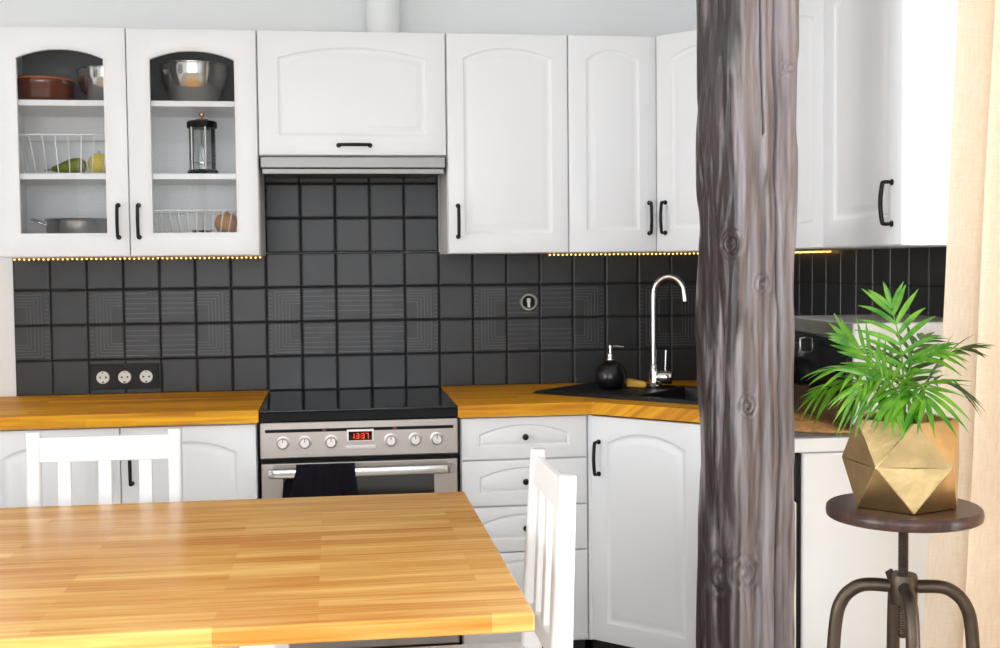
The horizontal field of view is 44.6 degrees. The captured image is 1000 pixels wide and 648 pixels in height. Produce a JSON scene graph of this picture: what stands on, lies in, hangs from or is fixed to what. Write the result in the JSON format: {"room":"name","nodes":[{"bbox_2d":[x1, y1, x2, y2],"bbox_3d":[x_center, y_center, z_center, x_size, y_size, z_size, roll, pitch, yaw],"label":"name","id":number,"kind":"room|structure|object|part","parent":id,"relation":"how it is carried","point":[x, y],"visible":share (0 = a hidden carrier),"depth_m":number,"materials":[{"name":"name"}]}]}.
{"room":"kitchen","nodes":[
{"label":"kitchen","id":0,"kind":"room"},
{"bbox_2d":[0,0,696,396],"bbox_3d":[-1.221,-0.161,4.237,4.984,2.670,0.120,-1,3,-8],"label":"wall","id":1,"kind":"structure","parent":0,"point":[532,17],"depth_m":4.22,"materials":[{"name":"white paint"}]},
{"bbox_2d":[0,26,265,257],"bbox_3d":[-1.184,-0.574,3.963,0.800,0.712,0.369,-1,3,-8],"label":"upper cabinet","id":2,"kind":"object","parent":1,"relation":"attached to","point":[136,113],"visible":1,"depth_m":3.86,"materials":[{"name":"white wood"}]},
{"bbox_2d":[17,75,75,99],"bbox_3d":[-1.472,-0.745,3.928,0.203,0.079,0.203,-1,3,-8],"label":"casserole dish","id":3,"kind":"object","parent":2,"relation":"on","point":[30,87],"visible":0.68,"depth_m":3.84,"materials":[{"name":"brown ceramic"}]},
{"bbox_3d":[-1.363,-0.564,3.798,0.397,0.709,0.019,-1,3,-8],"label":"door","id":4,"kind":"part","parent":2,"relation":"part of","materials":[{"name":"white paint"}]},
{"bbox_2d":[30,218,106,232],"bbox_3d":[-1.374,-0.289,3.983,0.240,0.111,0.223,1,3,32],"label":"pan","id":5,"kind":"object","parent":2,"relation":"in","point":[53,225],"visible":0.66,"depth_m":3.88,"materials":[{"name":"silver metal"}]},
{"bbox_3d":[-1.494,-0.329,3.959,0.052,0.027,0.060,-1,3,-8],"label":"handle","id":6,"kind":"part","parent":5,"relation":"part of","materials":[{"name":"silver metal"}]},
{"bbox_2d":[19,134,128,173],"bbox_3d":[-1.382,-0.544,3.969,0.324,0.126,0.205,-1,3,-8],"label":"wire basket","id":7,"kind":"object","parent":2,"relation":"on","point":[93,135],"visible":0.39,"depth_m":3.89,"materials":[{"name":"white metal"}]},
{"bbox_2d":[45,158,86,172],"bbox_3d":[-1.408,-0.511,3.957,0.130,0.055,0.055,-1,3,-8],"label":"pear","id":8,"kind":"object","parent":7,"relation":"in","point":[74,162],"visible":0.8,"depth_m":3.94,"materials":[{"name":"green food"}]},
{"bbox_2d":[88,151,105,172],"bbox_3d":[-1.304,-0.524,3.971,0.069,0.078,0.069,-1,3,-8],"label":"apple","id":9,"kind":"object","parent":7,"relation":"in","point":[98,161],"visible":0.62,"depth_m":3.94,"materials":[{"name":"yellow food"}]},
{"bbox_2d":[75,66,126,99],"bbox_3d":[-1.275,-0.767,3.968,0.200,0.115,0.200,-1,3,-8],"label":"mixing bowl","id":10,"kind":"object","parent":2,"relation":"on","point":[89,78],"visible":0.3,"depth_m":3.89,"materials":[{"name":"silver metal"}]},
{"bbox_3d":[-1.192,-0.321,3.806,0.015,0.115,0.035,-1,3,-8],"label":"handle","id":11,"kind":"part","parent":2,"relation":"part of","materials":[{"name":"black metal"}]},
{"bbox_2d":[18,100,234,117],"bbox_3d":[-1.188,-0.701,3.982,0.767,0.018,0.286,-1,3,-8],"label":"shelf","id":12,"kind":"object","parent":2,"relation":"attached to","point":[26,108],"depth_m":3.91,"materials":[{"name":"white paint"}]},
{"bbox_2d":[20,174,235,184],"bbox_3d":[-1.186,-0.472,3.993,0.767,0.018,0.286,-1,3,-8],"label":"shelf","id":13,"kind":"object","parent":2,"relation":"attached to","point":[25,179],"depth_m":3.89,"materials":[{"name":"white paint"}]},
{"bbox_3d":[-1.209,-0.824,4.120,0.767,0.194,0.004,-1,3,-8],"label":"panel","id":14,"kind":"part","parent":2,"relation":"part of","materials":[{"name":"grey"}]},
{"bbox_2d":[14,256,261,260],"bbox_3d":[-1.228,-0.223,4.151,0.826,0.008,0.006,-1,3,-8],"label":"string light","id":15,"kind":"object","parent":2,"relation":"attached to","point":[243,256],"visible":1,"depth_m":4.15,"materials":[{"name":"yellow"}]},
{"bbox_3d":[-1.131,-0.322,3.814,0.015,0.115,0.035,-1,3,-8],"label":"handle","id":16,"kind":"part","parent":2,"relation":"part of","materials":[{"name":"black metal"}]},
{"bbox_3d":[-0.967,-0.571,3.852,0.397,0.709,0.019,-1,3,-8],"label":"door","id":17,"kind":"part","parent":2,"relation":"part of","materials":[{"name":"white paint"}]},
{"bbox_2d":[158,60,229,100],"bbox_3d":[-1.002,-0.780,4.000,0.230,0.132,0.230,-1,3,-8],"label":"mixing bowl","id":18,"kind":"object","parent":2,"relation":"on","point":[182,80],"visible":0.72,"depth_m":3.92,"materials":[{"name":"silver metal"}]},
{"bbox_2d":[153,209,236,232],"bbox_3d":[-0.992,-0.307,4.034,0.344,0.134,0.205,-1,3,-8],"label":"wire basket","id":19,"kind":"object","parent":2,"relation":"on","point":[169,213],"visible":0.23,"depth_m":3.95,"materials":[{"name":"white metal"}]},
{"bbox_2d":[192,230,213,231],"bbox_3d":[-0.977,-0.305,4.017,0.071,0.013,0.015,-1,3,-8],"label":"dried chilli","id":20,"kind":"object","parent":19,"relation":"in","point":[192,230],"visible":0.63,"depth_m":4.01,"materials":[{"name":"brown food"}]},
{"bbox_2d":[214,211,236,231],"bbox_3d":[-0.904,-0.336,4.035,0.079,0.079,0.079,-1,3,-8],"label":"onion","id":21,"kind":"object","parent":19,"relation":"in","point":[226,216],"visible":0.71,"depth_m":4.01,"materials":[{"name":"brown food"}]},
{"bbox_2d":[187,113,218,173],"bbox_3d":[-0.980,-0.590,4.017,0.104,0.210,0.104,-1,3,-8],"label":"press","id":22,"kind":"object","parent":2,"relation":"on","point":[201,124],"visible":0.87,"depth_m":3.99,"materials":[{"name":"black glass"}]},
{"bbox_3d":[-0.988,-0.576,4.018,0.050,0.139,0.094,-1,3,-8],"label":"frame rod","id":23,"kind":"part","parent":22,"relation":"part of","materials":[{"name":"silver metal"}]},
{"bbox_3d":[-0.980,-0.655,4.014,0.098,0.024,0.098,-1,3,-8],"label":"lid","id":24,"kind":"part","parent":22,"relation":"part of","materials":[{"name":"black plastic"}]},
{"bbox_3d":[-0.980,-0.681,4.013,0.044,0.027,0.044,-1,3,-8],"label":"lid knob","id":25,"kind":"part","parent":22,"relation":"part of","materials":[{"name":"orange metal"}]},
{"bbox_2d":[257,30,445,156],"bbox_3d":[-0.491,-0.744,4.049,0.598,0.395,0.369,-1,3,-8],"label":"upper cabinet","id":26,"kind":"object","parent":1,"relation":"attached to","point":[321,93],"visible":1,"depth_m":3.90,"materials":[{"name":"white wood"}]},
{"bbox_2d":[260,157,444,178],"bbox_3d":[-0.491,-0.516,4.075,0.588,0.054,0.340,-1,3,-8],"label":"hood","id":27,"kind":"object","parent":26,"relation":"attached to","point":[275,167],"visible":1,"depth_m":3.92,"materials":[{"name":"silver metal"}]},
{"bbox_3d":[-0.471,-0.519,3.931,0.588,0.036,0.050,-1,3,-8],"label":"panel","id":28,"kind":"part","parent":27,"relation":"part of","materials":[{"name":"silver metal"}]},
{"bbox_3d":[-0.464,-0.571,3.893,0.115,0.015,0.036,-1,3,-8],"label":"handle","id":29,"kind":"part","parent":26,"relation":"part of","materials":[{"name":"black metal"}]},
{"bbox_2d":[366,0,400,31],"bbox_3d":[-0.399,-1.220,4.147,0.140,0.543,0.140,-1,3,-8],"label":"duct","id":30,"kind":"object","parent":26,"relation":"on","point":[381,15],"visible":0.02,"depth_m":4.11,"materials":[{"name":"white metal"}]},
{"bbox_2d":[12,175,696,394],"bbox_3d":[-0.293,-0.194,4.300,2.725,0.840,0.002,-1,3,-8],"label":"tile grout","id":31,"kind":"structure","parent":1,"relation":"attached to","point":[299,183],"depth_m":4.27,"materials":[{"name":"black concrete"}]},
{"bbox_2d":[13,175,697,395],"bbox_3d":[-0.296,-0.194,4.296,2.715,0.838,0.006,-1,3,-8],"label":"tile backsplash","id":32,"kind":"structure","parent":1,"relation":"attached to","point":[317,206],"depth_m":4.26,"materials":[{"name":"black tile"}]},
{"bbox_2d":[90,363,158,389],"bbox_3d":[-1.281,0.178,4.169,0.226,0.087,0.014,-1,3,-8],"label":"socket","id":33,"kind":"object","parent":32,"relation":"attached to","point":[134,375],"visible":1,"depth_m":4.16,"materials":[{"name":"black plastic"}]},
{"bbox_2d":[14,286,695,357],"bbox_3d":[-0.332,-0.012,4.296,2.632,0.217,0.002,-1,3,-8],"label":"decorative tile","id":34,"kind":"object","parent":32,"relation":"attached to","point":[686,286],"visible":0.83,"depth_m":4.27,"materials":[{"name":"black tile"}]},
{"bbox_2d":[519,292,537,311],"bbox_3d":[0.103,-0.078,4.343,0.068,0.068,0.018,-1,3,-8],"label":"light switch","id":35,"kind":"object","parent":32,"relation":"attached to","point":[528,301],"visible":1,"depth_m":4.34,"materials":[{"name":"grey metal"}]},
{"bbox_2d":[548,252,697,255],"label":"string light","id":36,"kind":"object","parent":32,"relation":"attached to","point":[676,253],"depth_m":4.37,"materials":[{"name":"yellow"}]},
{"bbox_2d":[439,33,567,254],"bbox_3d":[0.006,-0.594,4.124,0.398,0.712,0.369,-1,3,-8],"label":"upper cabinet","id":37,"kind":"object","parent":1,"relation":"attached to","point":[503,185],"visible":1,"depth_m":3.98,"materials":[{"name":"white wood"}]},
{"bbox_3d":[-0.134,-0.333,3.949,0.015,0.115,0.035,-1,3,-8],"label":"handle","id":38,"kind":"part","parent":37,"relation":"part of","materials":[{"name":"black metal"}]},
{"bbox_2d":[554,35,655,253],"bbox_3d":[0.352,-0.600,4.171,0.298,0.712,0.369,-1,3,-8],"label":"upper cabinet","id":39,"kind":"object","parent":1,"relation":"attached to","point":[611,80],"visible":0.97,"depth_m":4.02,"materials":[{"name":"white wood"}]},
{"bbox_3d":[0.498,-0.351,4.035,0.015,0.115,0.035,-1,3,-8],"label":"handle","id":40,"kind":"part","parent":39,"relation":"part of","materials":[{"name":"black metal"}]},
{"bbox_2d":[644,30,821,252],"bbox_3d":[0.794,-0.602,4.120,0.583,0.712,0.590,-1,3,-8],"label":"upper cabinet","id":41,"kind":"object","parent":1,"relation":"attached to","point":[677,213],"visible":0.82,"depth_m":3.99,"materials":[{"name":"white wood"}]},
{"bbox_3d":[0.534,-0.350,4.007,0.015,0.115,0.035,2,4,38],"label":"handle","id":42,"kind":"part","parent":41,"relation":"part of","materials":[{"name":"black metal"}]},
{"bbox_3d":[0.655,-0.591,3.932,0.341,0.709,0.019,2,4,38],"label":"door","id":43,"kind":"part","parent":41,"relation":"part of","materials":[{"name":"white paint"}]},
{"bbox_3d":[-0.915,1.288,1.408,4.784,0.050,5.700,-1,3,-8],"label":"floor","id":44,"kind":"structure","parent":0,"visible":0},
{"bbox_2d":[26,428,182,506],"bbox_3d":[-0.986,0.735,2.962,0.395,0.907,0.446,-1,3,-8],"label":"dining chair","id":45,"kind":"object","parent":44,"relation":"on","point":[105,449],"visible":0.34,"depth_m":3.13,"materials":[{"name":"white paint"}]},
{"bbox_3d":[-1.184,0.730,3.115,0.034,0.907,0.090,-1,3,-8],"label":"post","id":46,"kind":"part","parent":45,"relation":"part of","materials":[{"name":"white paint"}]},
{"bbox_3d":[-1.017,0.320,3.143,0.325,0.064,0.022,-1,3,-8],"label":"rail","id":47,"kind":"part","parent":45,"relation":"part of","materials":[{"name":"white paint"}]},
{"bbox_3d":[-0.835,0.724,3.162,0.034,0.907,0.090,-1,3,-8],"label":"post","id":48,"kind":"part","parent":45,"relation":"part of","materials":[{"name":"white paint"}]},
{"bbox_2d":[0,421,261,647],"bbox_3d":[-1.161,0.715,3.908,0.798,0.851,0.607,-1,3,-8],"label":"base cabinet","id":49,"kind":"object","parent":44,"relation":"on","point":[221,461],"visible":0.33,"depth_m":3.65,"materials":[{"name":"white wood"}]},
{"bbox_3d":[-1.325,0.665,3.622,0.396,0.708,0.019,-1,3,-8],"label":"door","id":50,"kind":"part","parent":49,"relation":"part of","materials":[{"name":"white paint"}]},
{"bbox_3d":[-1.095,0.416,3.614,0.015,0.135,0.035,-1,3,-8],"label":"handle","id":51,"kind":"part","parent":49,"relation":"part of","materials":[{"name":"black metal"}]},
{"bbox_3d":[-0.929,0.658,3.676,0.396,0.708,0.019,-1,3,-8],"label":"door","id":52,"kind":"part","parent":49,"relation":"part of","materials":[{"name":"white paint"}]},
{"bbox_2d":[0,492,534,647],"bbox_3d":[-0.810,0.836,2.467,1.610,0.745,1.096,-1,3,-8],"label":"dining table","id":53,"kind":"object","parent":44,"relation":"on","point":[269,572],"visible":1,"depth_m":2.28,"materials":[{"name":"brown wood"}]},
{"bbox_3d":[-0.430,0.862,2.197,0.060,0.713,0.060,-1,3,-8],"label":"leg","id":54,"kind":"part","parent":53,"relation":"part of","materials":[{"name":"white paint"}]},
{"bbox_3d":[-0.516,0.831,2.830,0.060,0.713,0.060,-1,3,-8],"label":"leg","id":55,"kind":"part","parent":53,"relation":"part of","materials":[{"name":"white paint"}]},
{"bbox_2d":[260,387,459,647],"bbox_3d":[-0.457,0.686,3.986,0.597,0.888,0.642,-1,3,-8],"label":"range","id":56,"kind":"object","parent":44,"relation":"on","point":[398,440],"visible":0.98,"depth_m":3.71,"materials":[{"name":"silver metal"}]},
{"bbox_3d":[-0.651,0.359,3.660,0.041,0.041,0.020,-1,3,-8],"label":"knob","id":57,"kind":"part","parent":56,"relation":"part of","materials":[{"name":"silver metal"}]},
{"bbox_3d":[-0.587,0.358,3.668,0.041,0.041,0.020,-1,3,-8],"label":"knob","id":58,"kind":"part","parent":56,"relation":"part of","materials":[{"name":"silver metal"}]},
{"bbox_2d":[282,463,357,497],"bbox_3d":[-0.534,0.632,3.646,0.241,0.425,0.065,-1,3,-8],"label":"towel","id":59,"kind":"object","parent":56,"relation":"hanging from","point":[330,479],"visible":0.35,"depth_m":3.63,"materials":[{"name":"black fabric"}]},
{"bbox_3d":[-0.509,0.356,3.679,0.041,0.041,0.020,-1,3,-8],"label":"knob","id":60,"kind":"part","parent":56,"relation":"part of","materials":[{"name":"silver metal"}]},
{"bbox_2d":[260,387,457,421],"bbox_3d":[-0.464,0.258,3.987,0.595,0.034,0.596,-1,3,-8],"label":"cooktop","id":61,"kind":"object","parent":56,"relation":"in","point":[410,404],"depth_m":3.75,"materials":[{"name":"black glass"}]},
{"bbox_3d":[-0.426,0.347,3.714,0.597,0.110,0.028,-1,3,-8],"label":"control panel","id":62,"kind":"part","parent":56,"relation":"part of","materials":[{"name":"silver metal"}]},
{"bbox_3d":[-0.417,0.444,3.683,0.558,0.030,0.055,-1,3,-8],"label":"handle","id":63,"kind":"part","parent":56,"relation":"part of","materials":[{"name":"silver metal"}]},
{"bbox_3d":[-0.331,0.353,3.703,0.041,0.041,0.020,-1,3,-8],"label":"knob","id":64,"kind":"part","parent":56,"relation":"part of","materials":[{"name":"silver metal"}]},
{"bbox_3d":[-0.258,0.352,3.713,0.041,0.041,0.020,-1,3,-8],"label":"knob","id":65,"kind":"part","parent":56,"relation":"part of","materials":[{"name":"silver metal"}]},
{"bbox_3d":[-0.419,1.047,3.752,0.593,0.099,0.021,-1,3,-8],"label":"drawer","id":66,"kind":"part","parent":56,"relation":"part of","materials":[{"name":"silver metal"}]},
{"bbox_3d":[-0.192,0.351,3.722,0.041,0.041,0.020,-1,3,-8],"label":"knob","id":67,"kind":"part","parent":56,"relation":"part of","materials":[{"name":"silver metal"}]},
{"bbox_2d":[406,447,576,647],"bbox_3d":[-0.090,0.745,2.581,0.446,0.907,0.395,-1,3,-8],"label":"dining chair","id":68,"kind":"object","parent":44,"relation":"on","point":[549,560],"visible":0.96,"depth_m":2.58,"materials":[{"name":"white paint"}]},
{"bbox_3d":[-0.116,0.750,2.578,0.395,0.023,0.395,-1,3,-8],"label":"seat","id":69,"kind":"part","parent":68,"relation":"part of","materials":[{"name":"white paint"}]},
{"bbox_3d":[0.063,0.734,2.779,0.090,0.907,0.034,-1,3,-8],"label":"post","id":70,"kind":"part","parent":68,"relation":"part of","materials":[{"name":"white paint"}]},
{"bbox_3d":[0.095,0.659,2.602,0.020,0.044,0.325,-1,3,-8],"label":"rail","id":71,"kind":"part","parent":68,"relation":"part of","materials":[{"name":"white paint"}]},
{"bbox_3d":[0.107,0.336,2.588,0.022,0.064,0.325,-1,3,-8],"label":"rail","id":72,"kind":"part","parent":68,"relation":"part of","materials":[{"name":"white paint"}]},
{"bbox_3d":[0.110,0.751,2.431,0.090,0.907,0.034,-1,3,-8],"label":"post","id":73,"kind":"part","parent":68,"relation":"part of","materials":[{"name":"white paint"}]},
{"bbox_2d":[457,414,588,647],"bbox_3d":[0.045,0.695,4.078,0.402,0.851,0.594,-1,3,-8],"label":"base cabinet","id":74,"kind":"object","parent":44,"relation":"on","point":[493,455],"visible":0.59,"depth_m":3.80,"materials":[{"name":"white wood"}]},
{"bbox_3d":[0.075,0.353,3.798,0.394,0.129,0.019,-1,3,-8],"label":"drawer","id":75,"kind":"part","parent":74,"relation":"part of","materials":[{"name":"white paint"}]},
{"bbox_3d":[0.076,0.492,3.805,0.394,0.142,0.019,-1,3,-8],"label":"drawer","id":76,"kind":"part","parent":74,"relation":"part of","materials":[{"name":"white paint"}]},
{"bbox_3d":[0.080,0.854,3.823,0.394,0.284,0.019,-1,3,-8],"label":"drawer","id":77,"kind":"part","parent":74,"relation":"part of","materials":[{"name":"white paint"}]},
{"bbox_3d":[0.080,0.489,3.784,0.020,0.020,0.023,-1,3,-8],"label":"knob","id":78,"kind":"part","parent":74,"relation":"part of","materials":[{"name":"black metal"}]},
{"bbox_3d":[0.078,0.349,3.777,0.020,0.020,0.023,-1,3,-8],"label":"knob","id":79,"kind":"part","parent":74,"relation":"part of","materials":[{"name":"black metal"}]},
{"bbox_3d":[0.077,0.638,3.812,0.394,0.140,0.019,-1,3,-8],"label":"drawer","id":80,"kind":"part","parent":74,"relation":"part of","materials":[{"name":"white paint"}]},
{"bbox_2d":[585,414,700,647],"bbox_3d":[0.690,0.692,4.006,0.862,0.851,0.910,-1,3,-8],"label":"base cabinet","id":81,"kind":"object","parent":44,"relation":"on","point":[643,475],"visible":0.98,"depth_m":3.72,"materials":[{"name":"white wood"}]},
{"bbox_2d":[441,380,699,422],"bbox_3d":[0.484,0.251,3.957,1.274,0.038,0.916,-1,3,-8],"label":"countertop","id":82,"kind":"structure","parent":81,"relation":"on","point":[517,399],"depth_m":3.78,"materials":[{"name":"brown wood"}]},
{"bbox_2d":[533,382,697,422],"bbox_3d":[0.551,0.310,3.979,0.800,0.178,0.415,2,4,37],"label":"sink","id":83,"kind":"object","parent":82,"relation":"in","point":[667,393],"visible":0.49,"depth_m":4.02,"materials":[{"name":"black stone"}]},
{"bbox_2d":[595,345,626,389],"bbox_3d":[0.373,0.144,4.115,0.108,0.147,0.108,-1,3,-8],"label":"soap dispenser","id":84,"kind":"object","parent":83,"relation":"on","point":[610,374],"visible":1,"depth_m":4.08,"materials":[{"name":"black ceramic"}]},
{"bbox_2d":[595,360,626,389],"bbox_3d":[0.373,0.170,4.117,0.108,0.096,0.108,-1,3,-8],"label":"bottle","id":85,"kind":"object","parent":84,"relation":"attached to","point":[610,374],"depth_m":4.08,"materials":[{"name":"black ceramic"}]},
{"bbox_2d":[626,378,645,387],"bbox_3d":[0.463,0.201,4.149,0.068,0.030,0.044,0,3,4],"label":"sponge","id":86,"kind":"object","parent":83,"relation":"on","point":[634,383],"visible":1,"depth_m":4.13,"materials":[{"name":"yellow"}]},
{"bbox_2d":[647,274,687,386],"bbox_3d":[0.568,0.021,4.128,0.139,0.383,0.054,0,3,9],"label":"tap","id":87,"kind":"object","parent":82,"relation":"on","point":[657,377],"visible":1,"depth_m":4.12,"materials":[{"name":"silver metal"}]},
{"bbox_2d":[647,370,672,386],"bbox_3d":[0.542,0.185,4.140,0.084,0.054,0.054,0,3,14],"label":"tap","id":88,"kind":"object","parent":87,"relation":"on","point":[657,378],"depth_m":4.12,"materials":[{"name":"silver metal"}]},
{"bbox_3d":[0.561,0.126,4.131,0.009,0.074,0.007,-1,3,-8],"label":"lever","id":89,"kind":"part","parent":87,"relation":"part of","materials":[{"name":"silver metal"}]},
{"bbox_3d":[0.297,0.417,3.784,0.015,0.115,0.035,2,4,37],"label":"handle","id":90,"kind":"part","parent":81,"relation":"part of","materials":[{"name":"black metal"}]},
{"bbox_2d":[696,0,798,647],"bbox_3d":[0.566,-0.133,2.804,0.211,2.620,0.209,-2,3,-21],"label":"timber post","id":91,"kind":"object","parent":44,"relation":"on","point":[748,50],"visible":1,"depth_m":2.74,"materials":[{"name":"grey wood"}]},
{"bbox_2d":[794,437,928,647],"bbox_3d":[0.939,0.707,3.305,0.555,0.886,0.521,-1,3,-8],"label":"base cabinet","id":92,"kind":"object","parent":44,"relation":"on","point":[831,554],"visible":0.14,"depth_m":3.02,"materials":[{"name":"white wood"}]},
{"bbox_3d":[0.683,0.740,3.272,0.034,0.628,0.511,-1,3,-8],"label":"door","id":93,"kind":"part","parent":92,"relation":"part of","materials":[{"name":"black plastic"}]},
{"bbox_3d":[0.680,0.364,3.254,0.034,0.111,0.511,-1,3,-8],"label":"control panel","id":94,"kind":"part","parent":92,"relation":"part of","materials":[{"name":"black plastic"}]},
{"bbox_2d":[794,410,849,437],"bbox_3d":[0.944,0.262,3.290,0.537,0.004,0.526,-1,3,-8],"label":"countertop","id":95,"kind":"structure","parent":92,"relation":"on","point":[796,434],"depth_m":3.02,"materials":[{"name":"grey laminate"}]},
{"bbox_2d":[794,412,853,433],"bbox_3d":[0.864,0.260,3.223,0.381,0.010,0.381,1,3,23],"label":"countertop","id":96,"kind":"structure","parent":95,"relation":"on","point":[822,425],"depth_m":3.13,"materials":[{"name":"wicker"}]},
{"bbox_2d":[793,314,942,425],"bbox_3d":[1.006,0.117,3.276,0.405,0.266,0.470,-1,3,-8],"label":"microwave oven","id":97,"kind":"object","parent":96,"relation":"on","point":[813,350],"visible":0.27,"depth_m":3.16,"materials":[{"name":"white metal"}]},
{"bbox_3d":[0.811,0.056,3.272,0.018,0.045,0.006,-1,3,-8],"label":"handle","id":98,"kind":"part","parent":97,"relation":"part of","materials":[{"name":"silver metal"}]},
{"bbox_3d":[0.834,0.205,3.257,0.018,0.072,0.469,-1,3,-8],"label":"panel","id":99,"kind":"part","parent":97,"relation":"part of","materials":[{"name":"glass"}]},
{"bbox_3d":[0.833,0.096,3.251,0.018,0.142,0.469,-1,3,-8],"label":"door","id":100,"kind":"part","parent":97,"relation":"part of","materials":[{"name":"black glass"}]},
{"bbox_3d":[0.934,0.283,3.284,0.555,0.036,0.521,-1,3,-8],"label":"panel","id":101,"kind":"part","parent":92,"relation":"part of","materials":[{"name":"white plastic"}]},
{"bbox_2d":[826,493,984,647],"bbox_3d":[0.817,0.773,2.478,0.384,0.818,0.384,-2,3,-25],"label":"stool","id":102,"kind":"object","parent":44,"relation":"on","point":[903,586],"visible":0.97,"depth_m":2.44,"materials":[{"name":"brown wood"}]},
{"bbox_3d":[0.693,0.848,2.505,0.202,0.667,0.027,0,3,10],"label":"leg","id":103,"kind":"part","parent":102,"relation":"part of","materials":[{"name":"metal"}]},
{"bbox_2d":[796,281,990,514],"bbox_3d":[0.796,0.139,2.443,0.333,0.450,0.391,1,3,34],"label":"potted palm","id":104,"kind":"object","parent":102,"relation":"on","point":[895,459],"visible":1,"depth_m":2.38,"materials":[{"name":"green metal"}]},
{"bbox_2d":[842,412,958,514],"bbox_3d":[0.807,0.275,2.460,0.228,0.178,0.230,0,3,18],"label":"pot","id":105,"kind":"object","parent":104,"relation":"attached to","point":[914,474],"depth_m":2.37,"materials":[{"name":"gold metal"}]},
{"bbox_3d":[0.840,0.842,2.607,0.027,0.667,0.202,0,3,10],"label":"leg","id":106,"kind":"part","parent":102,"relation":"part of","materials":[{"name":"metal"}]},
{"bbox_3d":[0.813,0.377,2.459,0.304,0.025,0.304,0,3,18],"label":"seat","id":107,"kind":"part","parent":102,"relation":"part of","materials":[{"name":"brown wood"}]},
{"bbox_3d":[0.795,0.855,2.358,0.027,0.667,0.202,0,3,10],"label":"leg","id":108,"kind":"part","parent":102,"relation":"part of","materials":[{"name":"metal"}]},
{"bbox_3d":[0.942,0.848,2.460,0.202,0.667,0.027,0,3,10],"label":"leg","id":109,"kind":"part","parent":102,"relation":"part of","materials":[{"name":"metal"}]},
{"bbox_3d":[-1.860,0.727,3.814,0.608,0.851,0.607,-1,3,-8],"label":"base cabinet","id":110,"kind":"object","parent":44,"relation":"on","visible":0},
{"bbox_2d":[0,390,268,429],"bbox_3d":[-1.466,0.275,3.853,1.420,0.038,0.596,-1,3,-8],"label":"countertop","id":111,"kind":"structure","parent":110,"relation":"on","point":[220,407],"depth_m":3.70,"materials":[{"name":"brown wood"}]},
{"bbox_3d":[1.541,-0.062,1.678,0.200,2.670,5.700,-1,3,-8],"label":"wall","id":112,"kind":"structure","parent":0,"visible":0},
{"bbox_2d":[795,0,920,249],"bbox_3d":[0.978,-0.576,3.570,0.367,0.712,0.546,-1,3,-8],"label":"upper cabinet","id":113,"kind":"object","parent":112,"relation":"attached to","point":[810,66],"visible":0.12,"depth_m":3.37,"materials":[{"name":"white wood"}]},
{"bbox_3d":[0.841,-0.574,3.552,0.019,0.709,0.543,-1,3,-8],"label":"door","id":114,"kind":"part","parent":113,"relation":"part of","materials":[{"name":"white paint"}]},
{"bbox_2d":[794,247,946,316],"bbox_3d":[1.169,0.003,3.653,0.006,0.478,1.678,-1,3,-8],"label":"tile backsplash","id":115,"kind":"structure","parent":112,"relation":"attached to","point":[923,266],"depth_m":3.81,"materials":[{"name":"black tile"}]},
{"bbox_2d":[795,250,830,252],"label":"string light","id":116,"kind":"object","parent":115,"relation":"attached to","point":[824,250],"depth_m":4.18,"materials":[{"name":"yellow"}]},
{"bbox_2d":[794,281,942,315],"bbox_3d":[1.172,0.005,3.654,0.002,0.478,1.680,-1,3,-8],"label":"tile grout","id":117,"kind":"structure","parent":115,"relation":"attached to","point":[794,281],"depth_m":3.79,"materials":[{"name":"black concrete"}]},
{"bbox_2d":[824,0,957,247],"bbox_3d":[1.046,-0.552,3.071,0.367,0.712,0.461,-1,3,-8],"label":"upper cabinet","id":118,"kind":"object","parent":112,"relation":"attached to","point":[889,65],"visible":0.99,"depth_m":2.91,"materials":[{"name":"white wood"}]},
{"bbox_3d":[0.909,-0.550,3.052,0.019,0.709,0.458,-1,3,-8],"label":"door","id":119,"kind":"part","parent":118,"relation":"part of","materials":[{"name":"white paint"}]},
{"bbox_3d":[0.909,-0.286,2.881,0.035,0.113,0.015,-1,3,-8],"label":"handle","id":120,"kind":"part","parent":118,"relation":"part of","materials":[{"name":"black metal"}]},
{"bbox_3d":[1.363,-1.223,1.517,0.154,0.024,2.540,-1,3,-8],"label":"curtain rod","id":121,"kind":"object","parent":112,"relation":"attached to","visible":0},
{"bbox_2d":[922,0,999,647],"bbox_3d":[1.195,-0.040,2.500,0.259,2.428,0.662,-2,3,-27],"label":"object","id":122,"kind":"object","parent":121,"relation":"hanging from","point":[969,560],"visible":0.9,"depth_m":2.73,"materials":[{"name":"beige fabric"}]}
]}

